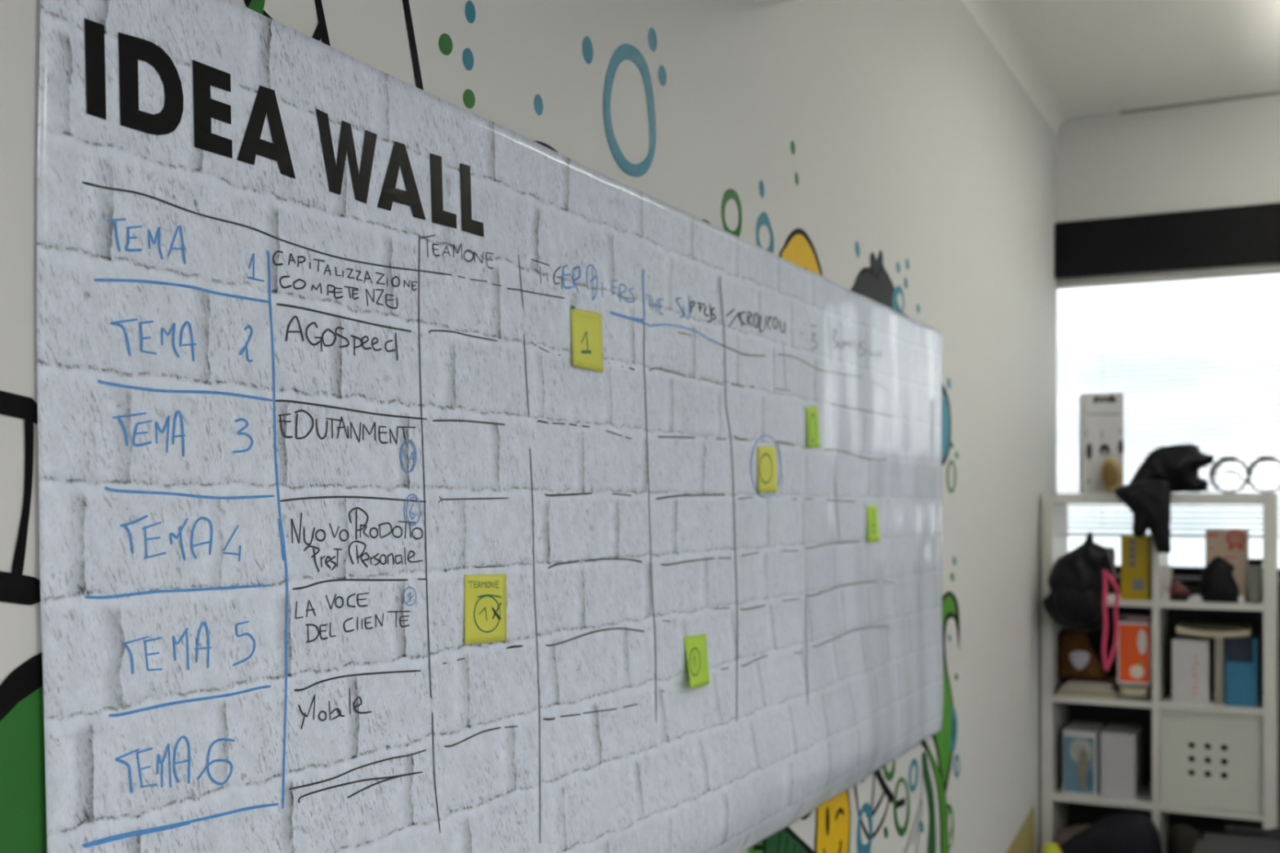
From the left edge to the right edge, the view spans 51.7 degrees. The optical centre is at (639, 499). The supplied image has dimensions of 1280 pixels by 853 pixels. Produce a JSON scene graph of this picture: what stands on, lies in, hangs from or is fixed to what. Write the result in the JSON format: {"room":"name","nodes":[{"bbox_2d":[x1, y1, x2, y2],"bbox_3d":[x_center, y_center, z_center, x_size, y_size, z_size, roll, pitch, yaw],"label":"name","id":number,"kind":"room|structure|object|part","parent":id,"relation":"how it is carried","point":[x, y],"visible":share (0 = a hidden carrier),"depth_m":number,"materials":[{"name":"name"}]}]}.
{"room":"office","nodes":[
{"label":"office","id":0,"kind":"room"},
{"bbox_2d":[0,0,1057,852],"bbox_3d":[-0.301,-0.100,1.400,0.151,3.000,7.720,0,0,27],"label":"wall","id":1,"kind":"structure","parent":0,"point":[886,151],"depth_m":2.60,"materials":[{"name":"paint"}]},
{"bbox_2d":[36,0,943,852],"bbox_3d":[0.178,0.073,2.121,0.048,1.001,2.630,0,0,27],"label":"whiteboard","id":2,"kind":"object","parent":1,"relation":"attached to","point":[306,373],"visible":1,"depth_m":1.36,"materials":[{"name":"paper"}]},
{"bbox_2d":[464,573,506,644],"bbox_3d":[-0.172,0.122,1.472,0.004,0.080,0.090,0,0,25],"label":"sticky note","id":3,"kind":"object","parent":2,"relation":"attached to","point":[485,595],"visible":1,"depth_m":1.47,"materials":[{"name":"yellow paper"}]},
{"bbox_2d":[570,305,603,372],"bbox_3d":[-0.066,-0.203,1.679,0.005,0.077,0.083,0,0,27],"label":"sticky note","id":4,"kind":"object","parent":2,"relation":"attached to","point":[586,326],"visible":1,"depth_m":1.68,"materials":[{"name":"yellow paper"}]},
{"bbox_2d":[684,633,709,688],"bbox_3d":[0.080,0.239,1.942,0.023,0.076,0.116,0,0,18],"label":"sticky note","id":5,"kind":"object","parent":2,"relation":"attached to","point":[695,646],"visible":1,"depth_m":1.95,"materials":[{"name":"green paper"}]},
{"bbox_2d":[756,446,777,493],"bbox_3d":[0.216,-0.051,2.233,0.004,0.081,0.091,0,0,26],"label":"sticky note","id":6,"kind":"object","parent":2,"relation":"attached to","point":[766,455],"visible":1,"depth_m":2.23,"materials":[{"name":"yellow paper"}]},
{"bbox_2d":[805,406,820,448],"bbox_3d":[0.318,-0.132,2.427,0.005,0.079,0.067,0,0,27],"label":"sticky note","id":7,"kind":"object","parent":2,"relation":"attached to","point":[811,413],"visible":1,"depth_m":2.43,"materials":[{"name":"green paper"}]},
{"bbox_2d":[866,505,879,542],"bbox_3d":[0.487,0.050,2.754,0.007,0.076,0.084,0,0,27],"label":"sticky note","id":8,"kind":"object","parent":2,"relation":"attached to","point":[873,521],"visible":1,"depth_m":2.75,"materials":[{"name":"green paper"}]},
{"bbox_2d":[961,0,1072,135],"bbox_3d":[0.888,-1.353,3.509,0.055,0.055,2.880,0,0,27],"label":"trim","id":9,"kind":"structure","parent":1,"relation":"attached to","point":[991,16],"depth_m":4.07,"materials":[{"name":"paint"}]},
{"bbox_2d":[755,0,800,7],"bbox_3d":[1.817,-1.157,-1.213,6.000,0.645,4.690,0,0,27],"label":"ceiling","id":10,"kind":"structure","parent":0,"point":[764,3],"depth_m":2.22,"materials":[{"name":"paint"}]},
{"bbox_2d":[998,0,1279,118],"bbox_3d":[3.593,-1.480,2.271,6.300,0.200,3.130,0,0,27],"label":"ceiling","id":11,"kind":"structure","parent":0,"point":[1100,57],"depth_m":4.05,"materials":[{"name":"paint"}]},
{"bbox_2d":[1057,94,1279,222],"bbox_3d":[4.181,-0.100,3.588,6.150,3.000,0.250,0,0,27],"label":"wall","id":12,"kind":"structure","parent":0,"point":[1223,153],"depth_m":4.63,"materials":[{"name":"paint"}]},
{"bbox_2d":[1054,202,1279,587],"bbox_3d":[1.910,-0.247,4.661,1.030,1.495,0.220,0,0,27],"label":"window","id":13,"kind":"structure","parent":12,"relation":"in","point":[1250,234],"depth_m":4.59,"materials":[{"name":"black metal"}]},
{"bbox_3d":[1.919,-0.896,4.566,0.929,0.198,0.059,0,0,27],"label":"head panel","id":14,"kind":"part","parent":13,"relation":"part of","materials":[{"name":"black metal"}]},
{"bbox_2d":[1056,262,1279,537],"bbox_3d":[1.919,-0.333,4.569,0.920,0.927,0.024,0,0,27],"label":"blind","id":15,"kind":"object","parent":13,"relation":"attached to","point":[1273,267],"visible":0.8,"depth_m":4.58,"materials":[{"name":"white plastic"}]},
{"bbox_3d":[1.644,-0.325,4.699,0.001,0.904,0.001,0,0,27],"label":"ladder cord","id":16,"kind":"part","parent":15,"relation":"part of","materials":[{"name":"white fabric"}]},
{"bbox_3d":[1.652,-0.325,4.715,0.001,0.904,0.001,0,0,27],"label":"ladder cord","id":17,"kind":"part","parent":15,"relation":"part of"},
{"bbox_3d":[1.919,0.126,4.569,0.920,0.010,0.018,0,0,27],"label":"rail","id":18,"kind":"part","parent":15,"relation":"part of","materials":[{"name":"white plastic"}]},
{"bbox_3d":[1.924,0.392,4.688,1.030,0.216,0.140,0,0,27],"label":"panel","id":19,"kind":"part","parent":13,"relation":"part of","materials":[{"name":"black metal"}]},
{"bbox_3d":[1.962,0.278,4.651,0.929,0.012,0.170,0,0,27],"label":"sill","id":20,"kind":"part","parent":13,"relation":"part of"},
{"bbox_2d":[1120,91,1279,114],"bbox_3d":[4.285,-1.376,3.385,5.780,0.006,0.016,0,0,27],"label":"trim","id":21,"kind":"structure","parent":12,"relation":"attached to","point":[1273,92],"depth_m":4.57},
{"bbox_2d":[1067,582,1279,836],"bbox_3d":[1.929,0.810,4.588,0.930,1.020,0.012,0,0,27],"label":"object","id":22,"kind":"structure","parent":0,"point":[1078,814],"depth_m":4.65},
{"bbox_3d":[2.494,1.460,0.115,6.300,0.120,7.970,0,0,27],"label":"floor","id":23,"kind":"structure","parent":0,"visible":0},
{"bbox_2d":[1040,842,1062,852],"bbox_3d":[1.327,1.371,4.265,0.089,0.525,0.080,0,0,27],"label":"bag","id":24,"kind":"object","parent":23,"relation":"on","point":[1051,847],"visible":1,"depth_m":4.25,"materials":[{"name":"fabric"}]},
{"bbox_2d":[1058,811,1162,852],"bbox_3d":[1.518,1.260,4.277,0.346,0.498,0.178,0,0,27],"label":"chair","id":25,"kind":"object","parent":23,"relation":"on","point":[1128,832],"visible":0.99,"depth_m":4.22,"materials":[{"name":"black fabric"}]},
{"bbox_2d":[1040,493,1278,852],"bbox_3d":[1.752,0.690,4.453,0.717,1.420,0.325,0,0,27],"label":"shelving unit","id":26,"kind":"object","parent":23,"relation":"on","point":[1210,759],"visible":0.91,"depth_m":4.29,"materials":[{"name":"white laminate"}]},
{"bbox_3d":[1.448,0.690,4.607,0.036,1.420,0.325,0,0,27],"label":"panel","id":27,"kind":"part","parent":26,"relation":"part of","materials":[{"name":"white laminate"}]},
{"bbox_2d":[1056,823,1090,845],"bbox_3d":[1.496,1.190,4.521,0.158,0.166,0.082,0,0,27],"label":"paper roll","id":28,"kind":"object","parent":26,"relation":"on","point":[1063,835],"visible":0.31,"depth_m":4.51,"materials":[{"name":"paper"}]},
{"bbox_2d":[1042,531,1117,631],"bbox_3d":[1.443,0.269,4.316,0.244,0.328,0.192,0,0,27],"label":"backpack","id":29,"kind":"object","parent":26,"relation":"hanging from","point":[1074,601],"visible":0.98,"depth_m":4.25,"materials":[{"name":"fabric"}]},
{"bbox_2d":[1102,569,1119,671],"bbox_3d":[1.494,0.384,4.189,0.054,0.321,0.006,0,0,27],"label":"lanyard","id":30,"kind":"object","parent":29,"relation":"hanging from","point":[1106,664],"visible":1,"depth_m":4.19,"materials":[{"name":"pink fabric"}]},
{"bbox_2d":[1062,720,1104,795],"bbox_3d":[1.527,0.889,4.540,0.109,0.214,0.204,0,0,27],"label":"box","id":31,"kind":"object","parent":26,"relation":"on","point":[1081,740],"visible":0.95,"depth_m":4.45,"materials":[{"name":"blue cardboard"}]},
{"bbox_2d":[1063,736,1093,793],"bbox_3d":[1.480,0.895,4.453,0.098,0.185,0.001,0,0,27],"label":"picture","id":32,"kind":"object","parent":31,"relation":"attached to","point":[1078,751],"depth_m":4.45},
{"bbox_2d":[1069,737,1093,763],"bbox_3d":[1.486,0.847,4.449,0.076,0.085,0.001,0,0,27],"label":"picture","id":33,"kind":"object","parent":31,"relation":"attached to","point":[1081,749],"depth_m":4.45},
{"bbox_2d":[1077,746,1088,788],"bbox_3d":[1.493,0.903,4.444,0.038,0.142,0.001,0,0,27],"label":"picture","id":34,"kind":"object","parent":31,"relation":"attached to","point":[1082,752],"depth_m":4.44},
{"bbox_2d":[1086,768,1093,789],"bbox_3d":[1.512,0.939,4.434,0.025,0.073,0.001,0,0,27],"label":"picture","id":35,"kind":"object","parent":31,"relation":"attached to","point":[1090,771],"depth_m":4.43},
{"bbox_2d":[1056,677,1121,698],"bbox_3d":[1.554,0.642,4.517,0.210,0.042,0.220,0,0,27],"label":"paper stack","id":36,"kind":"object","parent":26,"relation":"on","point":[1108,689],"visible":0.73,"depth_m":4.44,"materials":[{"name":"beige paper"}]},
{"bbox_2d":[1057,629,1106,681],"bbox_3d":[1.512,0.533,4.518,0.161,0.173,0.116,0,0,27],"label":"box","id":37,"kind":"object","parent":36,"relation":"on","point":[1077,660],"visible":1,"depth_m":4.49,"materials":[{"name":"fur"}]},
{"bbox_2d":[1056,691,1116,698],"bbox_3d":[1.543,0.657,4.523,0.185,0.012,0.220,0,0,27],"label":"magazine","id":38,"kind":"object","parent":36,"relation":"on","point":[1107,695],"depth_m":4.42,"materials":[{"name":"paper"}]},
{"bbox_2d":[1057,687,1121,695],"bbox_3d":[1.557,0.647,4.519,0.206,0.008,0.214,0,0,27],"label":"magazine","id":39,"kind":"object","parent":36,"relation":"on","point":[1062,691],"depth_m":4.43,"materials":[{"name":"paper"}]},
{"bbox_2d":[1063,679,1117,688],"bbox_3d":[1.549,0.630,4.530,0.150,0.006,0.202,0,0,27],"label":"magazine","id":40,"kind":"object","parent":36,"relation":"on","point":[1073,683],"depth_m":4.46,"materials":[{"name":"paper"}]},
{"bbox_2d":[1061,682,1119,692],"bbox_3d":[1.549,0.638,4.527,0.168,0.010,0.208,0,0,27],"label":"magazine","id":41,"kind":"object","parent":36,"relation":"on","point":[1068,686],"depth_m":4.44,"materials":[{"name":"paper"}]},
{"bbox_2d":[1066,677,1117,686],"bbox_3d":[1.557,0.623,4.529,0.145,0.005,0.196,0,0,27],"label":"magazine","id":42,"kind":"object","parent":36,"relation":"on","point":[1109,682],"depth_m":4.47,"materials":[{"name":"paper"}]},
{"bbox_2d":[1079,392,1124,493],"bbox_3d":[1.590,-0.190,4.552,0.129,0.340,0.171,0,0,13],"label":"box","id":43,"kind":"object","parent":26,"relation":"on","point":[1101,415],"visible":0.98,"depth_m":4.47,"materials":[{"name":"white cardboard"}]},
{"bbox_2d":[1086,443,1092,459],"bbox_3d":[1.525,-0.163,4.479,0.020,0.057,0.001,0,0,13],"label":"picture","id":44,"kind":"object","parent":43,"relation":"attached to","point":[1089,446],"depth_m":4.48},
{"bbox_2d":[1100,429,1102,440],"bbox_3d":[1.565,-0.217,4.470,0.008,0.038,0.001,0,0,13],"label":"picture","id":45,"kind":"object","parent":43,"relation":"on","point":[1101,430],"depth_m":4.47},
{"bbox_2d":[1099,444,1110,456],"bbox_3d":[1.573,-0.166,4.468,0.033,0.042,0.008,0,0,27],"label":"picture","id":46,"kind":"object","parent":43,"relation":"attached to","point":[1104,449],"depth_m":4.47},
{"bbox_2d":[1117,440,1124,454],"bbox_3d":[1.624,-0.176,4.456,0.020,0.050,0.001,0,0,13],"label":"picture","id":47,"kind":"object","parent":43,"relation":"attached to","point":[1120,442],"depth_m":4.46},
{"bbox_2d":[1099,455,1122,493],"bbox_3d":[1.572,-0.083,4.408,0.073,0.126,0.031,0,0,27],"label":"oval","id":48,"kind":"object","parent":26,"relation":"on","point":[1110,470],"visible":0.98,"depth_m":4.40,"materials":[{"name":"brown wood"}]},
{"bbox_2d":[1100,723,1142,799],"bbox_3d":[1.638,0.888,4.491,0.111,0.216,0.200,0,0,27],"label":"box","id":49,"kind":"object","parent":26,"relation":"on","point":[1121,744],"visible":1,"depth_m":4.41,"materials":[{"name":"white cardboard"}]},
{"bbox_2d":[1118,684,1150,698],"bbox_3d":[1.647,0.640,4.407,0.106,0.045,0.113,0,0,27],"label":"paper pad","id":50,"kind":"object","parent":26,"relation":"on","point":[1126,691],"visible":0.93,"depth_m":4.37,"materials":[{"name":"beige paper"}]},
{"bbox_2d":[1117,621,1151,686],"bbox_3d":[1.667,0.510,4.430,0.103,0.209,0.163,0,0,27],"label":"box","id":51,"kind":"object","parent":50,"relation":"on","point":[1135,638],"visible":0.89,"depth_m":4.36,"materials":[{"name":"orange cardboard"}]},
{"bbox_2d":[1118,611,1151,622],"bbox_3d":[1.666,0.395,4.426,0.101,0.022,0.151,0,0,27],"label":"book","id":52,"kind":"object","parent":51,"relation":"on","point":[1125,616],"visible":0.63,"depth_m":4.37,"materials":[{"name":"paper"}]},
{"bbox_2d":[1120,534,1151,599],"bbox_3d":[1.676,0.227,4.443,0.088,0.212,0.181,0,0,27],"label":"box","id":53,"kind":"object","parent":26,"relation":"on","point":[1135,552],"visible":0.88,"depth_m":4.36,"materials":[{"name":"yellow cardboard"}]},
{"bbox_2d":[1113,443,1214,553],"bbox_3d":[1.724,-0.004,4.336,0.296,0.358,0.238,0,0,27],"label":"jacket","id":54,"kind":"object","parent":26,"relation":"on","point":[1166,470],"visible":1,"depth_m":4.27,"materials":[{"name":"fabric"}]},
{"bbox_2d":[1163,591,1169,600],"bbox_3d":[1.734,0.319,4.347,0.020,0.028,0.020,0,0,27],"label":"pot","id":55,"kind":"object","parent":26,"relation":"on","point":[1166,595],"visible":1,"depth_m":4.34,"materials":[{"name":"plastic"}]},
{"bbox_2d":[1162,564,1173,598],"bbox_3d":[1.761,0.278,4.434,0.054,0.110,0.054,0,0,27],"label":"cup","id":56,"kind":"object","parent":26,"relation":"on","point":[1166,570],"visible":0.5,"depth_m":4.41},
{"bbox_2d":[1168,581,1190,600],"bbox_3d":[1.772,0.301,4.340,0.069,0.061,0.063,0,0,27],"label":"headset","id":57,"kind":"object","parent":26,"relation":"on","point":[1178,592],"visible":1,"depth_m":4.33,"materials":[{"name":"plastic"}]},
{"bbox_2d":[1171,634,1212,703],"bbox_3d":[1.835,0.561,4.384,0.110,0.204,0.201,0,0,27],"label":"box","id":58,"kind":"object","parent":26,"relation":"on","point":[1191,655],"visible":0.98,"depth_m":4.30,"materials":[{"name":"white cardboard"}]},
{"bbox_2d":[1176,622,1253,637],"bbox_3d":[1.895,0.431,4.351,0.220,0.029,0.205,0,0,27],"label":"tray","id":59,"kind":"object","parent":58,"relation":"on","point":[1181,628],"visible":0.72,"depth_m":4.27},
{"bbox_2d":[1186,621,1245,631],"bbox_3d":[1.899,0.419,4.347,0.170,0.015,0.170,0,0,27],"label":"cloth","id":60,"kind":"object","parent":59,"relation":"on","point":[1198,625],"visible":1,"depth_m":4.30,"materials":[{"name":"fabric"}]},
{"bbox_2d":[1191,595,1199,601],"bbox_3d":[1.807,0.322,4.287,0.024,0.022,0.024,0,0,27],"label":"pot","id":61,"kind":"object","parent":26,"relation":"on","point":[1195,597],"visible":1,"depth_m":4.28,"materials":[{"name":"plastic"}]},
{"bbox_3d":[1.840,0.840,4.255,0.304,0.308,0.016,0,0,27],"label":"door","id":62,"kind":"part","parent":26,"relation":"part of","materials":[{"name":"laminate"}]},
{"bbox_2d":[1200,555,1239,602],"bbox_3d":[1.874,0.258,4.264,0.119,0.148,0.074,0,0,27],"label":"pouch","id":63,"kind":"object","parent":26,"relation":"on","point":[1218,583],"visible":1,"depth_m":4.24,"materials":[{"name":"fabric"}]},
{"bbox_2d":[1214,637,1226,704],"bbox_3d":[1.917,0.555,4.354,0.027,0.217,0.200,0,0,27],"label":"binder","id":64,"kind":"object","parent":26,"relation":"on","point":[1220,642],"visible":0.61,"depth_m":4.27,"materials":[{"name":"grey cardboard"}]},
{"bbox_2d":[1205,529,1248,601],"bbox_3d":[1.938,0.215,4.354,0.125,0.234,0.121,0,0,27],"label":"box","id":65,"kind":"object","parent":26,"relation":"on","point":[1232,545],"visible":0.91,"depth_m":4.29,"materials":[{"name":"beige cardboard"}]},
{"bbox_2d":[1208,456,1249,493],"bbox_3d":[1.935,-0.078,4.322,0.117,0.117,0.201,0,0,27],"label":"roll","id":66,"kind":"object","parent":26,"relation":"on","point":[1213,470],"visible":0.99,"depth_m":4.26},
{"bbox_2d":[1238,595,1244,603],"bbox_3d":[1.921,0.320,4.218,0.018,0.026,0.018,0,0,27],"label":"pot","id":67,"kind":"object","parent":26,"relation":"on","point":[1241,598],"visible":1,"depth_m":4.21,"materials":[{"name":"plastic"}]},
{"bbox_2d":[1224,632,1259,707],"bbox_3d":[1.974,0.554,4.325,0.095,0.218,0.221,0,0,27],"label":"magazine file","id":68,"kind":"object","parent":26,"relation":"on","point":[1242,656],"visible":0.89,"depth_m":4.24,"materials":[{"name":"blue cardboard"}]},
{"bbox_2d":[1248,558,1262,603],"bbox_3d":[1.995,0.263,4.276,0.041,0.138,0.114,0,0,27],"label":"canister","id":69,"kind":"object","parent":26,"relation":"on","point":[1255,566],"visible":0.98,"depth_m":4.23,"materials":[{"name":"metal"}]},
{"bbox_3d":[1.995,0.203,4.276,0.041,0.017,0.114,0,0,27],"label":"lid","id":70,"kind":"part","parent":69,"relation":"part of","materials":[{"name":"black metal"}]},
{"bbox_2d":[1246,456,1279,493],"bbox_3d":[2.032,-0.078,4.273,0.117,0.117,0.201,0,0,27],"label":"roll","id":71,"kind":"object","parent":26,"relation":"on","point":[1251,468],"visible":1,"depth_m":4.21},
{"bbox_3d":[2.055,0.690,4.298,0.036,1.420,0.325,0,0,27],"label":"panel","id":72,"kind":"part","parent":26,"relation":"part of","materials":[{"name":"white laminate"}]},
{"bbox_2d":[1166,823,1203,852],"bbox_3d":[1.761,1.253,4.175,0.178,0.439,0.136,0,0,27],"label":"bag","id":73,"kind":"object","parent":23,"relation":"on","point":[1181,837],"visible":0.8,"depth_m":4.16,"materials":[{"name":"fabric"}]},
{"bbox_2d":[1192,824,1279,852],"bbox_3d":[1.709,1.165,3.486,0.460,0.470,0.485,0,0,27],"label":"office chair","id":74,"kind":"object","parent":23,"relation":"on","point":[1237,839],"visible":1,"depth_m":3.62,"materials":[{"name":"plastic"}]},
{"bbox_3d":[1.808,0.965,3.680,0.320,0.071,0.050,0,0,27],"label":"backrest","id":75,"kind":"part","parent":74,"relation":"part of","materials":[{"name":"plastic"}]},
{"bbox_2d":[1256,827,1279,840],"bbox_3d":[1.801,1.118,3.686,0.264,0.409,0.134,0,0,27],"label":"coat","id":76,"kind":"object","parent":74,"relation":"hanging from","point":[1275,835],"visible":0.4,"depth_m":3.68,"materials":[{"name":"fabric"}]}
]}

